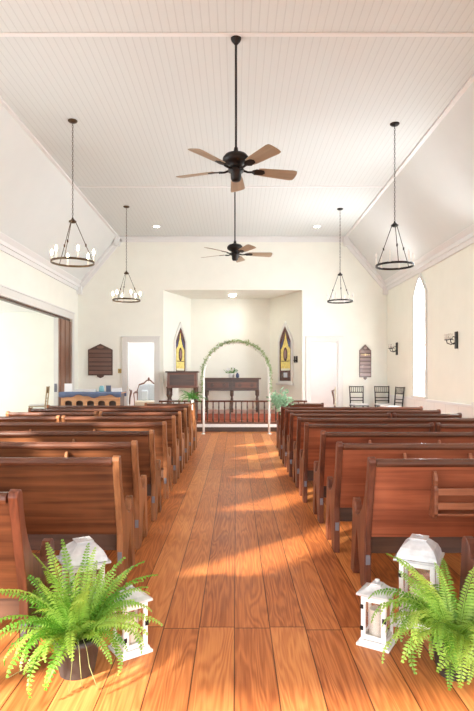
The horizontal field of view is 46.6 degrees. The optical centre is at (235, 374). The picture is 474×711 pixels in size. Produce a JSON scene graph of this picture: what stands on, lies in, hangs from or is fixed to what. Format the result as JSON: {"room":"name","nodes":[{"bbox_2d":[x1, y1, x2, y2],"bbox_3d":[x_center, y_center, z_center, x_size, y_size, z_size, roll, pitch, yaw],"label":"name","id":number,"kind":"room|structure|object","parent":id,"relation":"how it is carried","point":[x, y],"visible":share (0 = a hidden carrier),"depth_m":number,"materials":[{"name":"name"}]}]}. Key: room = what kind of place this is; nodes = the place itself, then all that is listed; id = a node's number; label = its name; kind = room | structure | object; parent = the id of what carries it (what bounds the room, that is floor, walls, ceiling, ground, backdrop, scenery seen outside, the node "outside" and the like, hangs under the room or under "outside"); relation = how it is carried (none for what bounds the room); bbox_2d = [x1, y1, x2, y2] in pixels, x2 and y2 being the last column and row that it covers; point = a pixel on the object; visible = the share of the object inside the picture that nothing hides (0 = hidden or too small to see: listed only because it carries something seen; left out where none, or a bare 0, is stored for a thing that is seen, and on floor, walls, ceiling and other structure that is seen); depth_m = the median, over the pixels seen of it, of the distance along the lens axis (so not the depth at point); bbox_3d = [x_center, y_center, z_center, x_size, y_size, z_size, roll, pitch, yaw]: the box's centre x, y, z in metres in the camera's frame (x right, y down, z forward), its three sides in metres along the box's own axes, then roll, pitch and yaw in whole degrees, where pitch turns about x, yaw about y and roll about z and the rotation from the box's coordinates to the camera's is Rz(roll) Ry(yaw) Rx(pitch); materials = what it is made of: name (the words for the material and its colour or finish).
{"room":"church","nodes":[
{"label":"church","id":0,"kind":"room"},
{"bbox_2d":[0,300,35,311],"bbox_3d":[-7.480,-1.770,11.725,6.040,0.100,6.850,0,0,0],"label":"ceiling","id":1,"kind":"structure","parent":0,"point":[4,306],"depth_m":14.22,"materials":[{"name":"white paint"}]},
{"bbox_2d":[0,250,77,390],"bbox_3d":[-4.385,-0.570,6.775,0.150,4.000,16.750,0,0,0],"label":"wall","id":2,"kind":"structure","parent":0,"point":[15,274],"depth_m":12.13,"materials":[{"name":"beige paint"}]},
{"bbox_2d":[0,296,69,320],"bbox_3d":[-4.385,-1.427,11.800,0.090,0.045,5.200,0,0,0],"label":"trim","id":3,"kind":"structure","parent":2,"relation":"attached to","point":[1,298],"depth_m":11.65,"materials":[{"name":"brown wood"}]},
{"bbox_2d":[0,284,74,390],"bbox_3d":[-4.287,-0.110,11.800,0.045,3.080,5.580,0,0,0],"label":"trim","id":4,"kind":"structure","parent":2,"relation":"attached to","point":[5,291],"depth_m":12.10,"materials":[{"name":"white wood"}]},
{"bbox_2d":[54,318,71,405],"bbox_3d":[-4.359,0.014,13.827,0.112,2.808,1.146,0,0,0],"label":"door","id":5,"kind":"structure","parent":2,"relation":"in","point":[62,328],"depth_m":13.56,"materials":[{"name":"brown wood"}]},
{"bbox_2d":[129,342,153,405],"bbox_3d":[-3.100,-0.570,16.825,3.000,4.000,3.350,0,0,0],"label":"wall","id":6,"kind":"structure","parent":0,"point":[141,354],"depth_m":18.40,"materials":[{"name":"white paint"}]},
{"bbox_2d":[164,291,190,402],"bbox_3d":[-1.723,-0.565,15.964,0.100,3.610,1.720,0,0,21],"label":"wall","id":7,"kind":"structure","parent":0,"point":[177,308],"depth_m":15.73,"materials":[{"name":"beige paint"}]},
{"bbox_2d":[174,322,186,370],"bbox_3d":[-1.615,-0.629,16.037,0.090,1.838,0.920,0,0,21],"label":"window","id":8,"kind":"structure","parent":7,"relation":"in","point":[180,342],"depth_m":16.03,"materials":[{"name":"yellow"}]},
{"bbox_2d":[0,242,386,415],"bbox_3d":[-3.115,-1.220,15.075,14.770,5.300,0.150,0,0,0],"label":"wall","id":9,"kind":"structure","parent":0,"point":[153,268],"depth_m":15.00,"materials":[{"name":"beige paint"}]},
{"bbox_2d":[88,344,112,377],"bbox_3d":[-3.695,-0.382,14.977,0.670,0.934,0.044,0,0,0],"label":"board","id":10,"kind":"object","parent":9,"relation":"attached to","point":[100,357],"visible":1,"depth_m":14.96,"materials":[{"name":"brown wood"}]},
{"bbox_2d":[121,336,159,405],"bbox_3d":[-2.590,0.090,15.050,1.060,2.300,0.200,0,0,0],"label":"door frame","id":11,"kind":"structure","parent":9,"relation":"in","point":[125,339],"depth_m":14.97,"materials":[{"name":"white wood"}]},
{"bbox_2d":[305,336,343,406],"bbox_3d":[2.405,0.090,15.050,1.050,2.300,0.200,0,0,0],"label":"door frame","id":12,"kind":"structure","parent":9,"relation":"in","point":[338,339],"depth_m":14.97,"materials":[{"name":"white wood"}]},
{"bbox_2d":[359,345,370,379],"bbox_3d":[3.520,-0.347,14.976,0.320,0.962,0.048,0,0,0],"label":"board","id":13,"kind":"object","parent":9,"relation":"attached to","point":[364,352],"visible":1,"depth_m":14.96,"materials":[{"name":"brown wood"}]},
{"bbox_2d":[191,299,269,408],"bbox_3d":[-0.170,-0.565,16.800,2.700,3.610,0.100,0,0,0],"label":"wall","id":14,"kind":"structure","parent":0,"point":[214,322],"depth_m":16.75,"materials":[{"name":"beige paint"}]},
{"bbox_2d":[167,291,298,298],"bbox_3d":[-0.085,-2.370,16.000,3.990,0.100,1.700,0,0,0],"label":"ceiling","id":15,"kind":"structure","parent":0,"point":[189,294],"depth_m":15.85,"materials":[{"name":"beige paint"}]},
{"bbox_2d":[0,0,473,279],"bbox_3d":[-0.095,-3.070,6.775,8.730,1.600,16.750,0,0,0],"label":"ceiling","id":16,"kind":"structure","parent":0,"point":[329,105],"depth_m":8.03,"materials":[{"name":"white painted wood boards"}]},
{"bbox_2d":[50,118,94,267],"bbox_3d":[-2.420,-2.712,8.150,0.662,2.116,0.630,0,0,0],"label":"chandelier","id":17,"kind":"object","parent":16,"relation":"hanging from","point":[72,121],"visible":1,"depth_m":8.14,"materials":[{"name":"brown metal"}]},
{"bbox_2d":[112,205,140,302],"bbox_3d":[-2.450,-2.712,12.300,0.652,2.116,0.620,0,0,0],"label":"chandelier","id":18,"kind":"object","parent":16,"relation":"hanging from","point":[125,206],"visible":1,"depth_m":12.29,"materials":[{"name":"brown metal"}]},
{"bbox_2d":[176,35,296,191],"bbox_3d":[0.006,-2.965,6.185,1.385,1.610,1.341,0,0,0],"label":"ceiling fan","id":19,"kind":"object","parent":16,"relation":"hanging from","point":[235,161],"visible":1,"depth_m":6.09,"materials":[{"name":"brown wood"}]},
{"bbox_2d":[201,192,271,261],"bbox_3d":[0.008,-2.965,10.423,1.371,1.610,1.376,0,0,0],"label":"ceiling fan","id":20,"kind":"object","parent":16,"relation":"hanging from","point":[236,249],"visible":0.9,"depth_m":10.38,"materials":[{"name":"black metal"}]},
{"bbox_2d":[0,32,473,236],"bbox_3d":[-0.110,-3.760,6.700,6.300,0.040,16.600,0,0,0],"label":"trim","id":21,"kind":"structure","parent":16,"relation":"attached to","point":[470,80],"depth_m":6.10,"materials":[{"name":"white wood"}]},
{"bbox_2d":[327,208,353,303],"bbox_3d":[2.360,-2.712,12.470,0.612,2.116,0.580,0,0,0],"label":"chandelier","id":22,"kind":"object","parent":16,"relation":"hanging from","point":[339,209],"visible":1,"depth_m":12.47,"materials":[{"name":"black metal"}]},
{"bbox_2d":[375,122,414,269],"bbox_3d":[2.380,-2.697,8.250,0.560,2.146,0.593,0,0,-38],"label":"chandelier","id":23,"kind":"object","parent":16,"relation":"hanging from","point":[393,124],"visible":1,"depth_m":8.25,"materials":[{"name":"black metal"}]},
{"bbox_2d":[0,432,473,710],"bbox_3d":[-0.095,1.480,6.150,8.730,0.100,15.500,0,0,0],"label":"floor","id":24,"kind":"structure","parent":0,"point":[257,610],"depth_m":3.24,"materials":[{"name":"brown wood"}]},
{"bbox_2d":[0,489,55,674],"bbox_3d":[-2.270,0.976,2.771,2.560,0.908,0.586,0,0,0],"label":"pew","id":25,"kind":"object","parent":24,"relation":"on","point":[17,560],"visible":0.67,"depth_m":2.60,"materials":[{"name":"brown wood"}]},
{"bbox_2d":[0,415,60,421],"bbox_3d":[-2.795,0.976,7.371,1.030,0.908,0.586,0,0,0],"label":"pew","id":26,"kind":"object","parent":24,"relation":"on","point":[57,418],"visible":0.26,"depth_m":7.10,"materials":[{"name":"brown wood"}]},
{"bbox_2d":[6,411,97,421],"bbox_3d":[-2.655,0.976,8.181,1.310,0.908,0.586,0,0,0],"label":"pew","id":27,"kind":"object","parent":24,"relation":"on","point":[8,413],"visible":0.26,"depth_m":7.89,"materials":[{"name":"brown wood"}]},
{"bbox_2d":[0,455,134,586],"bbox_3d":[-2.033,0.976,3.831,2.555,0.908,0.586,0,0,0],"label":"pew","id":28,"kind":"object","parent":24,"relation":"on","point":[66,498],"visible":0.93,"depth_m":3.63,"materials":[{"name":"brown wood"}]},
{"bbox_2d":[0,440,147,549],"bbox_3d":[-2.050,0.976,4.646,2.520,0.908,0.596,0,0,0],"label":"pew","id":29,"kind":"object","parent":24,"relation":"on","point":[135,485],"visible":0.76,"depth_m":4.41,"materials":[{"name":"brown wood"}]},
{"bbox_2d":[53,631,101,680],"bbox_3d":[-0.765,1.339,2.650,0.232,0.182,0.232,0,0,0],"label":"pot","id":30,"kind":"object","parent":24,"relation":"on","point":[88,651],"depth_m":2.57,"materials":[{"name":"brown ceramic"}]},
{"bbox_2d":[0,429,161,520],"bbox_3d":[-2.047,0.976,5.516,2.525,0.908,0.596,0,0,0],"label":"pew","id":31,"kind":"object","parent":24,"relation":"on","point":[149,466],"visible":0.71,"depth_m":5.27,"materials":[{"name":"brown wood"}]},
{"bbox_2d":[0,539,162,698],"bbox_3d":[-0.784,1.129,2.634,0.799,0.601,0.776,0,0,35],"label":"potted fern","id":32,"kind":"object","parent":24,"relation":"on","point":[75,626],"visible":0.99,"depth_m":2.56,"materials":[{"name":"plant"}]},
{"bbox_2d":[56,536,110,629],"bbox_3d":[-0.870,1.175,3.130,0.250,0.510,0.250,0,0,-30],"label":"lantern","id":33,"kind":"object","parent":24,"relation":"on","point":[76,548],"visible":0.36,"depth_m":3.07,"materials":[{"name":"white paint"}]},
{"bbox_2d":[0,421,171,498],"bbox_3d":[-2.050,0.976,6.476,2.520,0.908,0.596,0,0,0],"label":"pew","id":34,"kind":"object","parent":24,"relation":"on","point":[162,451],"visible":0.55,"depth_m":6.23,"materials":[{"name":"brown wood"}]},
{"bbox_2d":[61,392,125,405],"bbox_3d":[-3.360,0.917,12.950,1.420,1.025,0.580,0,0,0],"label":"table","id":35,"kind":"object","parent":24,"relation":"on","point":[77,400],"visible":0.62,"depth_m":12.69,"materials":[{"name":"brown wood"}]},
{"bbox_2d":[59,391,125,397],"bbox_3d":[-3.360,0.462,12.948,1.440,0.141,0.611,0,0,0],"label":"cloth","id":36,"kind":"object","parent":35,"relation":"on","point":[61,394],"visible":0.78,"depth_m":12.65,"materials":[{"name":"fabric"}]},
{"bbox_2d":[64,384,71,391],"bbox_3d":[-3.945,0.297,12.948,0.180,0.190,0.100,0,0,-17],"label":"card holder","id":37,"kind":"object","parent":36,"relation":"on","point":[67,387],"visible":1,"depth_m":12.92,"materials":[{"name":"white paper"}]},
{"bbox_2d":[73,389,84,391],"bbox_3d":[-3.680,0.362,12.980,0.280,0.060,0.200,0,0,0],"label":"paper tray","id":38,"kind":"object","parent":36,"relation":"on","point":[76,390],"visible":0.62,"depth_m":13.02,"materials":[{"name":"white"}]},
{"bbox_2d":[84,389,96,391],"bbox_3d":[-3.395,0.363,12.850,0.250,0.058,0.180,0,0,0],"label":"paper stack","id":39,"kind":"object","parent":36,"relation":"on","point":[86,390],"visible":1,"depth_m":12.76,"materials":[{"name":"white paper"}]},
{"bbox_2d":[106,385,110,391],"bbox_3d":[-2.990,0.320,12.900,0.120,0.145,0.110,0,0,-11],"label":"box","id":40,"kind":"object","parent":36,"relation":"on","point":[108,387],"visible":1,"depth_m":12.85,"materials":[{"name":"blue ceramic"}]},
{"bbox_2d":[112,388,121,391],"bbox_3d":[-2.790,0.349,12.900,0.220,0.086,0.160,0,0,-6],"label":"book stack","id":41,"kind":"object","parent":36,"relation":"on","point":[113,389],"visible":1,"depth_m":12.82,"materials":[{"name":"white paper"}]},
{"bbox_2d":[28,408,188,463],"bbox_3d":[-2.050,0.976,9.031,2.520,0.908,0.586,0,0,0],"label":"pew","id":42,"kind":"object","parent":24,"relation":"on","point":[185,429],"visible":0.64,"depth_m":8.74,"materials":[{"name":"brown wood"}]},
{"bbox_2d":[46,405,192,455],"bbox_3d":[-2.050,0.976,9.881,2.520,0.908,0.586,0,0,0],"label":"pew","id":43,"kind":"object","parent":24,"relation":"on","point":[189,423],"visible":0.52,"depth_m":9.60,"materials":[{"name":"brown wood"}]},
{"bbox_2d":[62,415,179,483],"bbox_3d":[-1.518,0.976,7.371,1.465,0.908,0.586,0,0,0],"label":"pew","id":44,"kind":"object","parent":24,"relation":"on","point":[172,442],"visible":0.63,"depth_m":7.12,"materials":[{"name":"brown wood"}]},
{"bbox_2d":[108,585,152,661],"bbox_3d":[-0.550,1.259,2.860,0.175,0.342,0.175,0,0,-36],"label":"lantern","id":45,"kind":"object","parent":24,"relation":"on","point":[133,651],"visible":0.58,"depth_m":2.81,"materials":[{"name":"white paint"}]},
{"bbox_2d":[129,612,137,643],"bbox_3d":[-0.550,1.316,2.860,0.084,0.162,0.084,0,0,0],"label":"pillar candle","id":46,"kind":"object","parent":45,"relation":"on","point":[131,637],"visible":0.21,"depth_m":2.83,"materials":[{"name":"white wax"}]},
{"bbox_2d":[99,411,184,472],"bbox_3d":[-1.380,0.976,8.181,1.180,0.908,0.586,0,0,0],"label":"pew","id":47,"kind":"object","parent":24,"relation":"on","point":[179,435],"visible":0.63,"depth_m":7.91,"materials":[{"name":"brown wood"}]},
{"bbox_2d":[144,403,196,449],"bbox_3d":[-1.245,0.976,10.601,0.950,0.908,0.586,0,0,0],"label":"pew","id":48,"kind":"object","parent":24,"relation":"on","point":[193,418],"visible":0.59,"depth_m":10.36,"materials":[{"name":"brown wood"}]},
{"bbox_2d":[177,390,204,409],"bbox_3d":[-0.837,0.461,10.228,0.573,0.378,0.418,0,0,42],"label":"bunch","id":49,"kind":"object","parent":48,"relation":"attached to","point":[189,395],"visible":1,"depth_m":10.21,"materials":[{"name":"green plant"}]},
{"bbox_2d":[202,342,270,433],"bbox_3d":[0.010,0.311,13.455,1.700,2.238,0.407,0,0,0],"label":"arch","id":50,"kind":"object","parent":24,"relation":"on","point":[219,347],"visible":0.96,"depth_m":13.30,"materials":[{"name":"white metal"}]},
{"bbox_2d":[200,338,272,391],"bbox_3d":[0.008,-0.226,13.270,1.787,1.334,0.174,0,0,0],"label":"garland","id":51,"kind":"object","parent":50,"relation":"attached to","point":[237,340],"visible":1,"depth_m":13.26},
{"bbox_2d":[276,403,323,447],"bbox_3d":[1.225,0.976,10.601,0.850,0.908,0.586,0,0,0],"label":"pew","id":52,"kind":"object","parent":24,"relation":"on","point":[289,404],"visible":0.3,"depth_m":10.35,"materials":[{"name":"brown wood"}]},
{"bbox_2d":[266,386,294,414],"bbox_3d":[0.823,0.477,10.260,0.433,0.533,0.418,0,0,-42],"label":"bunch","id":53,"kind":"object","parent":52,"relation":"attached to","point":[278,399],"visible":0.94,"depth_m":10.23,"materials":[{"name":"green plant"}]},
{"bbox_2d":[287,413,390,476],"bbox_3d":[1.445,0.976,7.871,1.390,0.908,0.586,0,0,0],"label":"pew","id":54,"kind":"object","parent":24,"relation":"on","point":[291,437],"visible":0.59,"depth_m":7.61,"materials":[{"name":"brown wood"}]},
{"bbox_2d":[278,406,422,459],"bbox_3d":[1.935,0.976,9.451,2.370,0.908,0.586,0,0,0],"label":"pew","id":55,"kind":"object","parent":24,"relation":"on","point":[282,418],"visible":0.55,"depth_m":9.17,"materials":[{"name":"brown wood"}]},
{"bbox_2d":[282,409,440,466],"bbox_3d":[1.935,0.976,8.651,2.370,0.908,0.586,0,0,0],"label":"pew","id":56,"kind":"object","parent":24,"relation":"on","point":[285,432],"visible":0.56,"depth_m":8.38,"materials":[{"name":"brown wood"}]},
{"bbox_2d":[299,422,433,502],"bbox_3d":[1.462,0.976,6.301,1.415,0.908,0.586,0,0,0],"label":"pew","id":57,"kind":"object","parent":24,"relation":"on","point":[310,451],"visible":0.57,"depth_m":6.05,"materials":[{"name":"brown wood"}]},
{"bbox_2d":[356,578,397,653],"bbox_3d":[0.755,1.259,2.940,0.175,0.342,0.175,0,0,32],"label":"lantern","id":58,"kind":"object","parent":24,"relation":"on","point":[366,640],"visible":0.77,"depth_m":2.90,"materials":[{"name":"white paint"}]},
{"bbox_2d":[369,605,380,636],"bbox_3d":[0.755,1.316,2.940,0.084,0.162,0.084,0,0,0],"label":"pillar candle","id":59,"kind":"object","parent":58,"relation":"on","point":[375,626],"visible":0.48,"depth_m":2.91,"materials":[{"name":"white wax"}]},
{"bbox_2d":[293,417,473,487],"bbox_3d":[1.942,0.976,7.111,2.355,0.908,0.586,0,0,0],"label":"pew","id":60,"kind":"object","parent":24,"relation":"on","point":[298,444],"visible":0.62,"depth_m":6.86,"materials":[{"name":"brown wood"}]},
{"bbox_2d":[313,430,473,523],"bbox_3d":[1.960,0.976,5.436,2.320,0.908,0.596,0,0,0],"label":"pew","id":61,"kind":"object","parent":24,"relation":"on","point":[325,467],"visible":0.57,"depth_m":5.19,"materials":[{"name":"brown wood"}]},
{"bbox_2d":[325,441,473,552],"bbox_3d":[1.955,0.976,4.566,2.330,0.908,0.596,0,0,0],"label":"pew","id":62,"kind":"object","parent":24,"relation":"on","point":[349,481],"visible":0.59,"depth_m":4.33,"materials":[{"name":"brown wood"}]},
{"bbox_2d":[351,457,473,585],"bbox_3d":[1.983,0.976,3.766,2.274,0.908,0.596,0,0,0],"label":"pew","id":63,"kind":"object","parent":24,"relation":"on","point":[434,498],"visible":0.95,"depth_m":3.57,"materials":[{"name":"brown wood"}]},
{"bbox_2d":[393,534,444,631],"bbox_3d":[1.060,1.175,3.180,0.250,0.510,0.250,0,0,27],"label":"lantern","id":64,"kind":"object","parent":24,"relation":"on","point":[421,552],"visible":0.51,"depth_m":3.11,"materials":[{"name":"white paint"}]},
{"bbox_2d":[410,584,425,611],"bbox_3d":[1.060,1.301,3.180,0.100,0.182,0.100,0,0,0],"label":"pillar candle","id":65,"kind":"object","parent":64,"relation":"on","point":[412,593],"visible":0.09,"depth_m":3.16,"materials":[{"name":"white wax"}]},
{"bbox_2d":[368,553,473,690],"bbox_3d":[1.059,1.152,2.660,0.782,0.556,0.767,0,0,-5],"label":"potted fern","id":66,"kind":"object","parent":24,"relation":"on","point":[451,632],"visible":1,"depth_m":2.57,"materials":[{"name":"plant"}]},
{"bbox_2d":[392,413,461,417],"bbox_3d":[2.645,0.976,7.871,0.950,0.908,0.586,0,0,0],"label":"pew","id":67,"kind":"object","parent":24,"relation":"on","point":[394,415],"visible":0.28,"depth_m":7.59,"materials":[{"name":"brown wood"}]},
{"bbox_2d":[429,634,473,681],"bbox_3d":[1.050,1.339,2.640,0.232,0.182,0.232,0,0,27],"label":"pot","id":68,"kind":"object","parent":24,"relation":"on","point":[442,673],"depth_m":2.57,"materials":[{"name":"grey ceramic"}]},
{"bbox_2d":[435,422,473,431],"bbox_3d":[2.660,0.976,6.301,0.920,0.908,0.586,0,0,0],"label":"pew","id":69,"kind":"object","parent":24,"relation":"on","point":[439,427],"visible":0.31,"depth_m":6.03,"materials":[{"name":"brown wood"}]},
{"bbox_2d":[459,536,473,609],"bbox_3d":[2.345,0.976,2.811,2.200,0.908,0.586,0,0,0],"label":"pew","id":70,"kind":"object","parent":24,"relation":"on","point":[467,545],"visible":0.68,"depth_m":2.97,"materials":[{"name":"brown wood"}]},
{"bbox_2d":[197,409,277,431],"bbox_3d":[0.000,1.290,16.000,9.200,0.480,6.000,0,0,0],"label":"floor","id":71,"kind":"structure","parent":0,"point":[208,427],"depth_m":14.67,"materials":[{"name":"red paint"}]},
{"bbox_2d":[129,388,131,405],"bbox_3d":[-3.362,0.741,15.960,0.700,1.002,0.570,0,0,-10],"label":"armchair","id":72,"kind":"object","parent":71,"relation":"on","point":[130,391],"visible":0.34,"depth_m":15.79,"materials":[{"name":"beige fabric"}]},
{"bbox_2d":[133,377,153,405],"bbox_3d":[-2.700,0.652,16.762,0.786,1.183,0.635,0,0,0],"label":"upholstered chair","id":73,"kind":"object","parent":71,"relation":"on","point":[145,393],"visible":0.66,"depth_m":16.97,"materials":[{"name":"beige fabric"}]},
{"bbox_2d":[141,390,147,400],"bbox_3d":[-2.792,0.620,16.830,0.207,0.320,0.200,0,0,0],"label":"cushion","id":74,"kind":"object","parent":73,"relation":"on","point":[144,393],"depth_m":16.73,"materials":[{"name":"white fabric"}]},
{"bbox_2d":[165,371,199,420],"bbox_3d":[-1.420,0.570,14.660,0.860,1.340,0.560,0,0,0],"label":"stand","id":75,"kind":"object","parent":71,"relation":"on","point":[175,379],"visible":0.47,"depth_m":14.41,"materials":[{"name":"brown wood"}]},
{"bbox_2d":[205,378,260,411],"bbox_3d":[-0.115,0.565,15.700,1.640,0.970,0.540,0,0,0],"label":"table","id":76,"kind":"object","parent":71,"relation":"on","point":[211,384],"visible":0.88,"depth_m":15.46,"materials":[{"name":"brown wood"}]},
{"bbox_2d":[223,367,237,377],"bbox_3d":[-0.117,-0.077,15.604,0.337,0.313,0.395,0,0,42],"label":"flower arrangement","id":77,"kind":"object","parent":76,"relation":"on","point":[232,370],"visible":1,"depth_m":15.57,"materials":[{"name":"white plant"}]},
{"bbox_2d":[159,400,306,423],"bbox_3d":[-0.075,0.943,13.950,3.750,0.595,0.098,0,0,0],"label":"altar rail","id":78,"kind":"object","parent":71,"relation":"on","point":[161,401],"visible":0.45,"depth_m":13.93,"materials":[{"name":"red wood"}]},
{"bbox_2d":[331,387,335,406],"bbox_3d":[3.122,0.741,15.960,0.700,1.002,0.570,0,0,10],"label":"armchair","id":79,"kind":"object","parent":71,"relation":"on","point":[334,390],"visible":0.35,"depth_m":15.80,"materials":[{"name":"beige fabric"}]},
{"bbox_2d":[349,386,368,406],"bbox_3d":[3.229,0.765,14.469,0.410,0.952,0.469,0,0,-4],"label":"banquet chair","id":80,"kind":"object","parent":71,"relation":"on","point":[362,404],"visible":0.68,"depth_m":14.65,"materials":[{"name":"wood"}]},
{"bbox_2d":[350,403,367,404],"bbox_3d":[3.231,0.770,14.432,0.390,0.040,0.375,0,0,-4],"label":"cushion","id":81,"kind":"object","parent":80,"relation":"on","point":[350,403],"depth_m":14.45,"materials":[{"name":"white fabric"}]},
{"bbox_2d":[374,386,391,406],"bbox_3d":[3.862,0.765,14.439,0.410,0.952,0.469,0,0,6],"label":"banquet chair","id":82,"kind":"object","parent":71,"relation":"on","point":[375,392],"visible":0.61,"depth_m":14.62,"materials":[{"name":"wood"}]},
{"bbox_2d":[375,403,391,405],"bbox_3d":[3.858,0.770,14.403,0.390,0.040,0.375,0,0,6],"label":"cushion","id":83,"kind":"object","parent":82,"relation":"on","point":[376,404],"depth_m":14.26,"materials":[{"name":"white fabric"}]},
{"bbox_2d":[380,387,404,406],"bbox_3d":[3.819,0.765,13.455,0.469,0.952,0.410,0,0,-16],"label":"banquet chair","id":84,"kind":"object","parent":71,"relation":"on","point":[400,388],"visible":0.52,"depth_m":13.46,"materials":[{"name":"wood"}]},
{"bbox_2d":[380,405,401,406],"bbox_3d":[3.783,0.770,13.445,0.375,0.040,0.390,0,0,-16],"label":"cushion","id":85,"kind":"object","parent":84,"relation":"on","point":[380,405],"depth_m":13.43,"materials":[{"name":"white fabric"}]},
{"bbox_2d":[270,291,301,409],"bbox_3d":[1.468,-0.565,15.964,0.099,3.610,1.796,0,0,-26],"label":"wall","id":86,"kind":"structure","parent":0,"point":[288,308],"depth_m":15.77,"materials":[{"name":"beige paint"}]},
{"bbox_2d":[276,321,293,384],"bbox_3d":[1.421,-0.629,15.891,0.090,1.838,0.920,0,0,-26],"label":"window","id":87,"kind":"structure","parent":86,"relation":"in","point":[285,341],"depth_m":15.88,"materials":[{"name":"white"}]},
{"bbox_2d":[311,342,335,406],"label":"door","id":88,"kind":"structure","parent":0,"point":[323,354],"depth_m":18.40,"materials":[{"name":"white paint"}]},
{"bbox_2d":[387,243,473,404],"bbox_3d":[4.195,-0.570,6.775,0.150,4.000,16.750,0,0,0],"label":"wall","id":89,"kind":"structure","parent":0,"point":[449,283],"depth_m":11.24,"materials":[{"name":"beige paint"}]},
{"bbox_2d":[0,224,473,294],"bbox_3d":[-0.095,-2.980,6.700,8.430,1.580,16.600,0,0,0],"label":"trim","id":90,"kind":"structure","parent":89,"relation":"attached to","point":[465,238],"depth_m":14.21,"materials":[{"name":"white wood"}]},
{"bbox_2d":[388,342,397,354],"bbox_3d":[4.015,-0.670,14.050,0.210,0.320,0.298,0,0,0],"label":"wall sconce","id":91,"kind":"object","parent":89,"relation":"attached to","point":[390,346],"visible":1,"depth_m":14.00,"materials":[{"name":"black metal"}]},
{"bbox_2d":[411,273,427,398],"bbox_3d":[4.140,-0.890,12.280,0.180,2.820,0.920,0,0,0],"label":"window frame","id":92,"kind":"structure","parent":89,"relation":"in","point":[420,277],"depth_m":12.27,"materials":[{"name":"white wood"}]},
{"bbox_2d":[385,394,473,407],"bbox_3d":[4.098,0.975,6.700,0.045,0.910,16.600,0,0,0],"label":"chair rail","id":93,"kind":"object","parent":89,"relation":"attached to","point":[397,396],"depth_m":11.18,"materials":[{"name":"white wood"}]},
{"bbox_2d":[386,396,473,417],"bbox_3d":[4.110,0.930,6.700,0.020,0.720,16.600,0,0,0],"label":"wainscoting","id":94,"kind":"structure","parent":89,"relation":"attached to","point":[467,412],"depth_m":11.25,"materials":[{"name":"paint"}]},
{"bbox_2d":[445,331,457,348],"bbox_3d":[4.015,-0.650,10.250,0.210,0.320,0.298,0,0,0],"label":"wall sconce","id":95,"kind":"object","parent":89,"relation":"attached to","point":[456,332],"visible":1,"depth_m":10.20,"materials":[{"name":"black metal"}]},
{"bbox_3d":[-7.480,1.385,11.775,6.040,0.290,6.750,0,0,0],"label":"floor","id":96,"kind":"structure","parent":0,"visible":0},
{"bbox_2d":[28,386,49,408],"bbox_3d":[-5.081,0.765,14.203,0.469,0.952,0.410,0,0,-10],"label":"banquet chair","id":97,"kind":"object","parent":96,"relation":"on","point":[47,387],"visible":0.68,"depth_m":14.05,"materials":[{"name":"brown wood"}]},
{"bbox_2d":[29,404,43,405],"bbox_3d":[-5.117,0.770,14.197,0.375,0.040,0.390,0,0,-10],"label":"cushion","id":98,"kind":"object","parent":97,"relation":"on","point":[29,404],"depth_m":14.01,"materials":[{"name":"white fabric"}]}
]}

